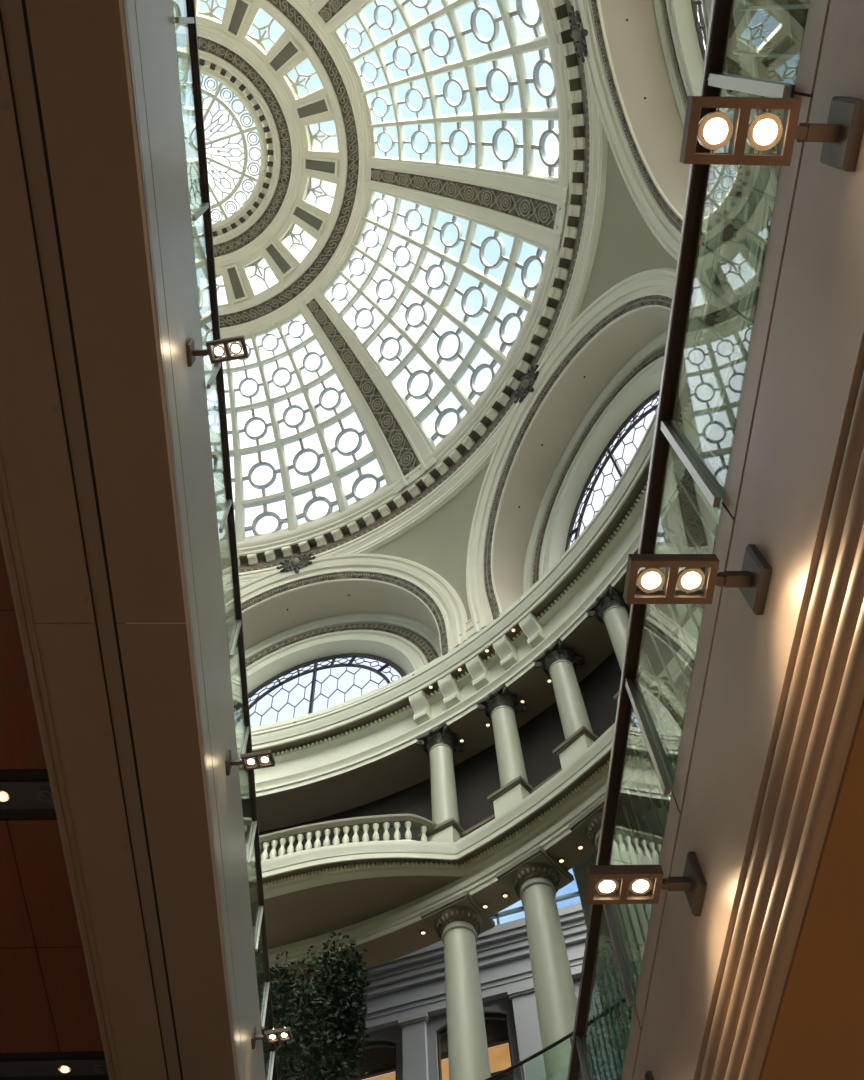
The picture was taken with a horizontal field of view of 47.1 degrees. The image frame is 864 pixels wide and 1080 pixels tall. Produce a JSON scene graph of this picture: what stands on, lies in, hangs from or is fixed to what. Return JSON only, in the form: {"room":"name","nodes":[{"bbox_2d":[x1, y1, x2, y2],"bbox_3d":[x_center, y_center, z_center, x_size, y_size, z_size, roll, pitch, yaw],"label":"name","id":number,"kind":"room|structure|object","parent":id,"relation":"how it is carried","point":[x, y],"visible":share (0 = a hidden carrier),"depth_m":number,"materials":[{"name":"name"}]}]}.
{"room":"shopping mall","nodes":[
{"label":"shopping mall","id":0,"kind":"room"},
{"bbox_2d":[0,538,108,1079],"bbox_3d":[-9.191,1.559,10.200,10.550,0.104,24.600,0,-62,-3],"label":"ceiling","id":1,"kind":"structure","parent":0,"point":[48,1018],"depth_m":11.90,"materials":[{"name":"red wood"}]},
{"bbox_2d":[0,790,9,801],"bbox_3d":[-4.770,2.841,10.988,0.174,0.040,0.174,0,-62,-3],"label":"recessed light","id":2,"kind":"object","parent":1,"relation":"in","point":[4,795],"visible":1,"depth_m":10.98,"materials":[{"name":"white glass"}]},
{"bbox_2d":[0,780,54,808],"bbox_3d":[-9.221,2.824,10.813,10.550,0.022,0.390,0,-62,-3],"label":"light fixture","id":3,"kind":"object","parent":1,"relation":"on","point":[23,793],"depth_m":11.00,"materials":[{"name":"black metal"}]},
{"bbox_2d":[37,789,52,801],"bbox_3d":[-4.300,2.842,11.009,0.174,0.040,0.174,0,-62,-3],"label":"recessed light","id":4,"kind":"object","parent":1,"relation":"in","point":[44,795],"visible":0.97,"depth_m":11.00,"materials":[{"name":"black metal"}]},
{"bbox_2d":[0,1058,107,1076],"bbox_3d":[-9.328,7.010,12.992,10.550,0.022,0.310,0,-62,-3],"label":"light fixture","id":5,"kind":"object","parent":1,"relation":"on","point":[9,1067],"depth_m":13.16,"materials":[{"name":"black metal"}]},
{"bbox_2d":[58,1065,70,1073],"bbox_3d":[-4.887,7.035,13.171,0.174,0.040,0.174,0,-62,-3],"label":"recessed light","id":6,"kind":"object","parent":1,"relation":"in","point":[65,1069],"visible":1,"depth_m":13.16,"materials":[{"name":"white glass"}]},
{"bbox_2d":[94,1064,106,1072],"bbox_3d":[-4.407,7.037,13.192,0.174,0.040,0.174,0,-62,-3],"label":"recessed light","id":7,"kind":"object","parent":1,"relation":"in","point":[101,1068],"visible":0.98,"depth_m":13.18,"materials":[{"name":"black metal"}]},
{"bbox_2d":[0,0,265,1079],"bbox_3d":[-3.250,1.302,10.986,1.648,1.970,24.600,0,-62,-3],"label":"wall","id":8,"kind":"structure","parent":0,"point":[109,535],"depth_m":9.35,"materials":[{"name":"brown wood"}]},
{"bbox_2d":[186,335,248,366],"bbox_3d":[-2.099,-1.852,9.688,0.582,0.220,0.235,-5,-62,0],"label":"spotlight","id":9,"kind":"object","parent":8,"relation":"attached to","point":[218,350],"visible":1,"depth_m":9.66,"materials":[{"name":"brown metal"}]},
{"bbox_2d":[175,0,277,1079],"bbox_3d":[-2.500,0.642,12.290,0.090,0.895,24.600,0,-62,-3],"label":"guard","id":10,"kind":"object","parent":8,"relation":"on","point":[250,819],"visible":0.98,"depth_m":12.60,"materials":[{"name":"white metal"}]},
{"bbox_2d":[225,750,274,775],"bbox_3d":[-2.216,2.688,12.052,0.582,0.220,0.235,-5,-62,0],"label":"spotlight","id":11,"kind":"object","parent":8,"relation":"attached to","point":[251,759],"visible":1,"depth_m":12.03,"materials":[{"name":"brown metal"}]},
{"bbox_2d":[251,1025,292,1048],"bbox_3d":[-2.331,7.210,14.407,0.582,0.220,0.235,-5,-62,0],"label":"spotlight","id":12,"kind":"object","parent":8,"relation":"attached to","point":[281,1034],"visible":1,"depth_m":14.38,"materials":[{"name":"brown metal"}]},
{"bbox_2d":[173,0,711,706],"bbox_3d":[-8.731,-10.777,29.676,32.498,16.013,32.498,0,-62,-3],"label":"ceiling","id":13,"kind":"structure","parent":0,"point":[416,597],"depth_m":32.96,"materials":[{"name":"beige paint"}]},
{"bbox_2d":[198,0,224,20],"bbox_3d":[-7.532,-18.592,34.072,1.116,0.504,1.209,14,-64,-9],"label":"window","id":14,"kind":"structure","parent":13,"relation":"attached to","point":[210,13],"depth_m":34.28,"materials":[{"name":"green metal"}]},
{"bbox_2d":[200,274,227,306],"bbox_3d":[-8.517,-9.719,38.655,1.116,0.510,1.210,-6,-62,1],"label":"window","id":15,"kind":"structure","parent":13,"relation":"attached to","point":[219,275],"depth_m":38.60,"materials":[{"name":"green metal"}]},
{"bbox_2d":[179,70,260,225],"bbox_3d":[-9.035,-14.449,36.713,5.545,0.380,5.545,0,-62,-3],"label":"window","id":16,"kind":"structure","parent":13,"relation":"attached to","point":[190,147],"depth_m":36.74,"materials":[{"name":"grey paint"}]},
{"bbox_2d":[245,257,269,293],"bbox_3d":[-6.604,-10.267,38.452,1.116,0.510,1.206,-26,-64,11],"label":"window","id":17,"kind":"structure","parent":13,"relation":"attached to","point":[257,262],"depth_m":38.41,"materials":[{"name":"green metal"}]},
{"bbox_2d":[247,18,275,52],"bbox_3d":[-5.777,-17.790,34.566,1.116,0.505,1.212,35,-69,-19],"label":"window","id":18,"kind":"structure","parent":13,"relation":"attached to","point":[259,41],"depth_m":34.71,"materials":[{"name":"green metal"}]},
{"bbox_2d":[281,223,309,250],"bbox_3d":[-5.063,-11.417,37.919,1.206,0.510,1.116,35,-69,-19],"label":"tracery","id":19,"kind":"structure","parent":13,"relation":"attached to","point":[289,233],"depth_m":37.89,"materials":[{"name":"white metal"}]},
{"bbox_2d":[202,309,397,552],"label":"window","id":20,"kind":"structure","parent":13,"relation":"attached to","point":[288,494],"depth_m":37.54,"materials":[{"name":"grey paint"}]},
{"bbox_2d":[286,67,315,98],"bbox_3d":[-4.511,-16.444,35.321,1.212,0.508,1.116,-26,-64,11],"label":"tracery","id":21,"kind":"structure","parent":13,"relation":"attached to","point":[297,83],"depth_m":35.42,"materials":[{"name":"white metal"}]},
{"bbox_2d":[305,177,333,204],"bbox_3d":[-4.123,-12.999,37.134,1.210,0.510,1.116,14,-64,-10],"label":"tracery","id":22,"kind":"structure","parent":13,"relation":"attached to","point":[310,189],"depth_m":37.14,"materials":[{"name":"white metal"}]},
{"bbox_2d":[234,653,405,728],"bbox_3d":[-3.892,5.151,32.149,6.720,4.460,0.130,-16,-63,6],"label":"window","id":23,"kind":"structure","parent":13,"relation":"attached to","point":[353,656],"depth_m":33.12,"materials":[{"name":"metal"}]},
{"bbox_2d":[307,123,336,150],"bbox_3d":[-3.930,-14.764,36.221,1.209,0.509,1.116,-6,-62,1],"label":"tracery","id":24,"kind":"structure","parent":13,"relation":"attached to","point":[312,137],"depth_m":36.27,"materials":[{"name":"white metal"}]},
{"bbox_2d":[219,0,607,593],"bbox_3d":[-8.728,-10.737,29.599,27.720,2.160,27.720,0,-62,-3],"label":"trim","id":25,"kind":"structure","parent":13,"relation":"attached to","point":[375,520],"depth_m":32.92,"materials":[{"name":"beige paint"}]},
{"bbox_2d":[276,553,315,573],"bbox_3d":[-4.808,0.837,35.152,1.498,0.862,0.382,-19,-63,7],"label":"cartouche","id":26,"kind":"object","parent":25,"relation":"attached to","point":[298,562],"visible":1,"depth_m":35.07,"materials":[{"name":"grey stone"}]},
{"bbox_2d":[514,365,538,402],"bbox_3d":[3.115,-5.080,32.407,0.383,0.862,1.497,21,-65,-13],"label":"cartouche","id":27,"kind":"object","parent":25,"relation":"attached to","point":[528,380],"visible":1,"depth_m":32.31,"materials":[{"name":"grey stone"}]},
{"bbox_2d":[568,6,587,62],"bbox_3d":[4.116,-14.150,27.718,0.382,0.862,1.498,-13,-63,4],"label":"cartouche","id":28,"kind":"object","parent":25,"relation":"attached to","point":[578,34],"visible":1,"depth_m":27.63,"materials":[{"name":"grey stone"}]},
{"bbox_2d":[319,188,559,463],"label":"window","id":29,"kind":"structure","parent":13,"relation":"attached to","point":[503,288],"depth_m":35.50,"materials":[{"name":"grey paint"}]},
{"bbox_2d":[331,0,569,190],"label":"window","id":30,"kind":"structure","parent":13,"relation":"attached to","point":[516,49],"depth_m":32.39,"materials":[{"name":"grey paint"}]},
{"bbox_2d":[565,390,659,551],"bbox_3d":[5.538,-1.888,28.884,0.130,4.460,6.720,25,-66,-14],"label":"window","id":31,"kind":"structure","parent":13,"relation":"attached to","point":[576,531],"depth_m":30.24,"materials":[{"name":"metal"}]},
{"bbox_2d":[691,0,706,60],"bbox_3d":[6.728,-12.684,23.303,0.130,4.460,6.720,-16,-63,6],"label":"window","id":32,"kind":"structure","parent":13,"relation":"attached to","point":[700,27],"depth_m":25.18,"materials":[{"name":"metal"}]},
{"bbox_2d":[272,903,616,1079],"bbox_3d":[-0.425,13.687,19.804,16.000,12.470,0.920,-18,-63,7],"label":"wall","id":33,"kind":"structure","parent":0,"point":[406,1007],"depth_m":23.75,"materials":[{"name":"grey stone"}]},
{"bbox_2d":[328,1041,395,1079],"bbox_3d":[-1.474,13.913,20.512,1.854,7.597,0.300,-18,-63,7],"label":"window","id":34,"kind":"structure","parent":33,"relation":"in","point":[378,1061],"depth_m":23.46,"materials":[{"name":"glass"}]},
{"bbox_2d":[364,1072,395,1079],"bbox_3d":[-1.530,12.806,22.897,1.740,0.710,0.040,-18,-63,7],"label":"blind","id":35,"kind":"object","parent":34,"relation":"attached to","point":[370,1075],"depth_m":23.12,"materials":[{"name":"orange fabric"}]},
{"bbox_2d":[437,1013,513,1079],"bbox_3d":[1.110,13.091,20.195,1.854,7.597,0.300,-18,-63,7],"label":"window","id":36,"kind":"structure","parent":33,"relation":"in","point":[497,1033],"depth_m":22.80,"materials":[{"name":"glass"}]},
{"bbox_2d":[441,1043,510,1079],"bbox_3d":[1.054,11.984,22.580,1.740,0.710,0.040,-18,-63,7],"label":"blind","id":37,"kind":"object","parent":36,"relation":"attached to","point":[499,1056],"depth_m":22.63,"materials":[{"name":"orange fabric"}]},
{"bbox_2d":[491,868,578,924],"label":"window","id":38,"kind":"structure","parent":33,"relation":"in","point":[498,915],"depth_m":25.29,"materials":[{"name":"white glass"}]},
{"bbox_2d":[259,524,717,858],"bbox_3d":[-8.261,-5.089,18.773,33.680,5.600,33.680,0,-62,-3],"label":"wall","id":39,"kind":"structure","parent":0,"point":[477,777],"depth_m":26.09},
{"bbox_2d":[409,690,430,724],"bbox_3d":[-0.330,4.755,28.076,0.442,0.957,0.549,-30,-65,12],"label":"bracket","id":40,"kind":"object","parent":39,"relation":"attached to","point":[421,708],"visible":0.99,"depth_m":28.04,"materials":[{"name":"grey paint"}]},
{"bbox_2d":[419,930,426,935],"bbox_3d":[-0.197,8.769,22.133,0.169,0.045,0.169,0,-62,-3],"label":"recessed light","id":41,"kind":"object","parent":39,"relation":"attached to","point":[422,932],"visible":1,"depth_m":22.11,"materials":[{"name":"white glass"}]},
{"bbox_2d":[437,673,460,708],"bbox_3d":[0.498,4.252,27.849,0.442,0.957,0.549,-33,-66,14],"label":"bracket","id":42,"kind":"object","parent":39,"relation":"attached to","point":[448,686],"visible":1,"depth_m":27.81,"materials":[{"name":"grey paint"}]},
{"bbox_2d":[465,655,489,690],"bbox_3d":[1.288,3.703,27.597,0.442,0.957,0.549,-37,-67,15],"label":"bracket","id":43,"kind":"object","parent":39,"relation":"attached to","point":[476,667],"visible":0.99,"depth_m":27.55,"materials":[{"name":"grey paint"}]},
{"bbox_2d":[481,904,488,909],"bbox_3d":[1.173,8.073,21.828,0.169,0.045,0.169,0,-62,-3],"label":"recessed light","id":44,"kind":"object","parent":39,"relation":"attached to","point":[484,906],"visible":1,"depth_m":21.81,"materials":[{"name":"white glass"}]},
{"bbox_2d":[236,0,772,831],"bbox_3d":[-8.399,-6.767,21.989,33.596,2.780,33.596,38,-70,-19],"label":"trim","id":45,"kind":"structure","parent":39,"relation":"attached to","point":[324,766],"depth_m":26.77,"materials":[{"name":"grey paint"}]},
{"bbox_2d":[501,893,508,898],"bbox_3d":[1.601,7.786,21.697,0.169,0.045,0.169,0,-62,-3],"label":"recessed light","id":46,"kind":"object","parent":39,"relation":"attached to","point":[504,895],"visible":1,"depth_m":21.68,"materials":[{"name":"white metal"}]},
{"bbox_2d":[492,635,518,669],"bbox_3d":[2.038,3.111,27.320,0.442,0.957,0.549,-40,-68,17],"label":"bracket","id":47,"kind":"object","parent":39,"relation":"attached to","point":[507,653],"visible":0.99,"depth_m":27.28,"materials":[{"name":"grey paint"}]},
{"bbox_2d":[254,0,809,992],"bbox_3d":[-8.160,-3.873,16.442,33.716,2.181,33.716,-25,-64,10],"label":"balcony","id":48,"kind":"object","parent":39,"relation":"attached to","point":[374,893],"depth_m":22.11,"materials":[{"name":"grey paint"}]},
{"bbox_2d":[259,813,437,860],"bbox_3d":[-4.005,7.923,23.623,8.635,1.200,1.344,-16,-63,6],"label":"balustrade","id":49,"kind":"object","parent":48,"relation":"on","point":[364,823],"visible":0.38,"depth_m":23.53,"materials":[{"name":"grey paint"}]},
{"bbox_2d":[416,722,464,842],"bbox_3d":[0.313,6.617,25.103,1.051,4.740,1.051,-31,-65,13],"label":"column","id":50,"kind":"structure","parent":48,"relation":"on","point":[440,746],"depth_m":25.31,"materials":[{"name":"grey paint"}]},
{"bbox_2d":[476,684,532,817],"bbox_3d":[1.955,5.510,24.597,1.051,4.740,1.051,-38,-67,16],"label":"column","id":51,"kind":"structure","parent":48,"relation":"on","point":[515,787],"depth_m":24.63,"materials":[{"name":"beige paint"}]},
{"bbox_2d":[533,638,597,769],"bbox_3d":[3.426,4.228,23.991,1.051,4.740,1.051,38,-70,-20],"label":"column","id":52,"kind":"structure","parent":48,"relation":"on","point":[559,664],"depth_m":24.07,"materials":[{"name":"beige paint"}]},
{"bbox_2d":[586,584,657,700],"bbox_3d":[4.702,2.792,23.297,1.051,4.740,1.051,31,-68,-17],"label":"column","id":53,"kind":"structure","parent":48,"relation":"on","point":[613,612],"depth_m":24.38,"materials":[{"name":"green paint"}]},
{"bbox_2d":[634,526,703,645],"bbox_3d":[5.763,1.225,22.526,1.051,4.740,1.051,24,-66,-14],"label":"column","id":54,"kind":"structure","parent":48,"relation":"on","point":[664,546],"depth_m":21.69,"materials":[{"name":"green paint"}]},
{"bbox_2d":[676,456,728,523],"bbox_3d":[6.590,-0.446,21.690,1.051,4.740,1.051,17,-65,-11],"label":"column","id":55,"kind":"structure","parent":48,"relation":"on","point":[715,512],"depth_m":23.44,"materials":[{"name":"green paint"}]},
{"bbox_2d":[519,613,545,648],"bbox_3d":[2.744,2.477,27.020,0.549,0.957,0.442,39,-71,-20],"label":"bracket","id":56,"kind":"object","parent":39,"relation":"attached to","point":[534,631],"visible":0.99,"depth_m":26.98,"materials":[{"name":"grey paint"}]},
{"bbox_2d":[558,858,564,863],"bbox_3d":[2.780,6.886,21.279,0.169,0.045,0.169,0,-62,-3],"label":"recessed light","id":57,"kind":"object","parent":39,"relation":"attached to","point":[560,860],"visible":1,"depth_m":21.26,"materials":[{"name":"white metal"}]},
{"bbox_2d":[577,844,583,850],"bbox_3d":[3.164,6.553,21.121,0.169,0.045,0.169,0,-62,-3],"label":"recessed light","id":58,"kind":"object","parent":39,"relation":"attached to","point":[580,847],"visible":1,"depth_m":21.10,"materials":[{"name":"white metal"}]},
{"bbox_2d":[686,364,716,395],"bbox_3d":[6.529,-3.853,23.881,0.549,0.957,0.442,11,-63,-8],"label":"bracket","id":59,"kind":"object","parent":39,"relation":"attached to","point":[699,377],"visible":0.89,"depth_m":23.85,"materials":[{"name":"glass"}]},
{"bbox_2d":[698,325,730,355],"bbox_3d":[6.722,-4.722,23.436,0.549,0.957,0.442,7,-63,-6],"label":"bracket","id":60,"kind":"object","parent":39,"relation":"attached to","point":[707,339],"visible":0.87,"depth_m":23.43,"materials":[{"name":"grey paint"}]},
{"bbox_2d":[709,284,741,312],"bbox_3d":[6.851,-5.599,22.984,0.549,0.957,0.442,4,-63,-5],"label":"bracket","id":61,"kind":"object","parent":39,"relation":"attached to","point":[731,295],"visible":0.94,"depth_m":22.94,"materials":[{"name":"grey paint"}]},
{"bbox_2d":[718,241,749,268],"bbox_3d":[6.916,-6.480,22.527,0.549,0.957,0.442,1,-63,-3],"label":"bracket","id":62,"kind":"object","parent":39,"relation":"attached to","point":[737,254],"visible":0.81,"depth_m":22.48,"materials":[{"name":"grey paint"}]},
{"bbox_2d":[724,196,756,222],"bbox_3d":[6.916,-7.362,22.067,0.549,0.957,0.442,-3,-62,-1],"label":"bracket","id":63,"kind":"object","parent":39,"relation":"attached to","point":[737,208],"visible":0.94,"depth_m":22.05,"materials":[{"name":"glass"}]},
{"bbox_2d":[573,796,670,1075],"bbox_3d":[4.535,7.982,19.528,0.800,7.065,2.786,39,-71,-20],"label":"wall","id":64,"kind":"structure","parent":0,"point":[580,870],"depth_m":20.40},
{"bbox_2d":[622,0,863,1079],"bbox_3d":[6.407,7.747,8.178,10.435,1.500,31.000,0,-62,-3],"label":"wall","id":65,"kind":"structure","parent":0,"point":[775,698],"depth_m":4.00,"materials":[{"name":"beige paint"}]},
{"bbox_2d":[584,851,706,915],"bbox_3d":[1.066,1.744,5.020,0.565,0.220,0.220,0,-62,-3],"label":"spotlight","id":66,"kind":"object","parent":65,"relation":"attached to","point":[602,878],"visible":1,"depth_m":4.99,"materials":[{"name":"brown metal"}]},
{"bbox_2d":[644,1071,653,1079],"bbox_3d":[1.026,3.305,5.832,0.565,0.220,0.220,0,-62,-3],"label":"spotlight","id":67,"kind":"object","parent":65,"relation":"attached to","point":[648,1076],"visible":1,"depth_m":5.87,"materials":[{"name":"brown metal"}]},
{"bbox_2d":[567,0,808,1079],"bbox_3d":[1.170,7.130,9.106,0.136,1.115,31.000,0,-62,-3],"label":"guard","id":68,"kind":"object","parent":65,"relation":"on","point":[667,433],"visible":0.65,"depth_m":5.71,"materials":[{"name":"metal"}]},
{"bbox_2d":[623,544,771,614],"bbox_3d":[1.107,0.166,4.198,0.565,0.220,0.220,0,-62,-3],"label":"spotlight","id":69,"kind":"object","parent":65,"relation":"attached to","point":[683,570],"visible":1,"depth_m":4.17,"materials":[{"name":"brown metal"}]},
{"bbox_2d":[679,96,863,171],"bbox_3d":[1.147,-1.395,3.385,0.565,0.220,0.220,0,-62,-3],"label":"spotlight","id":70,"kind":"object","parent":65,"relation":"attached to","point":[841,137],"visible":1,"depth_m":3.36,"materials":[{"name":"brown metal"}]},
{"bbox_2d":[758,698,863,1079],"bbox_3d":[7.458,8.080,7.591,12.385,0.090,31.000,0,-62,-3],"label":"ceiling","id":71,"kind":"structure","parent":0,"point":[817,1033],"depth_m":3.96,"materials":[{"name":"brown wood"}]},
{"bbox_3d":[-7.893,-0.652,10.268,54.000,0.400,54.000,0,-62,-3],"label":"floor","id":72,"kind":"structure","parent":0,"visible":0},
{"bbox_2d":[269,932,370,1079],"bbox_3d":[-2.388,10.187,19.292,2.334,5.148,2.309,0,-62,-3],"label":"indoor tree","id":73,"kind":"object","parent":72,"relation":"on","point":[336,1016],"visible":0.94,"depth_m":19.80,"materials":[{"name":"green plant"}]},
{"bbox_2d":[420,890,494,1079],"bbox_3d":[0.681,9.685,19.462,1.200,5.680,1.200,-31,-65,13],"label":"column","id":74,"kind":"structure","parent":72,"relation":"on","point":[458,920],"depth_m":20.16,"materials":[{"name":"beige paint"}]},
{"bbox_2d":[496,846,588,1079],"bbox_3d":[2.336,8.564,18.949,1.200,5.680,1.200,-38,-67,16],"label":"column","id":75,"kind":"structure","parent":72,"relation":"on","point":[536,878],"depth_m":19.37,"materials":[{"name":"green paint"}]},
{"bbox_2d":[485,992,632,1079],"bbox_3d":[2.500,8.155,16.175,9.432,1.130,0.802,-42,-68,18],"label":"guard","id":76,"kind":"object","parent":72,"relation":"on","point":[590,1022],"visible":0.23,"depth_m":17.01,"materials":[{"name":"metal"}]},
{"bbox_2d":[569,796,651,987],"bbox_3d":[3.827,7.256,18.331,1.200,5.680,1.200,38,-70,-20],"label":"column","id":77,"kind":"structure","parent":72,"relation":"on","point":[587,825],"depth_m":20.07,"materials":[{"name":"green paint"}]},
{"bbox_3d":[7.392,7.401,8.890,12.405,0.025,31.000,0,-62,-3],"label":"floor","id":78,"kind":"structure","parent":0,"visible":0},
{"bbox_2d":[629,671,688,808],"bbox_3d":[1.855,1.667,6.681,0.874,1.785,0.850,29,-67,-16],"label":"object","id":79,"kind":"object","parent":78,"relation":"on","point":[673,739],"visible":0.05,"depth_m":7.08,"materials":[{"name":"grey metal"}]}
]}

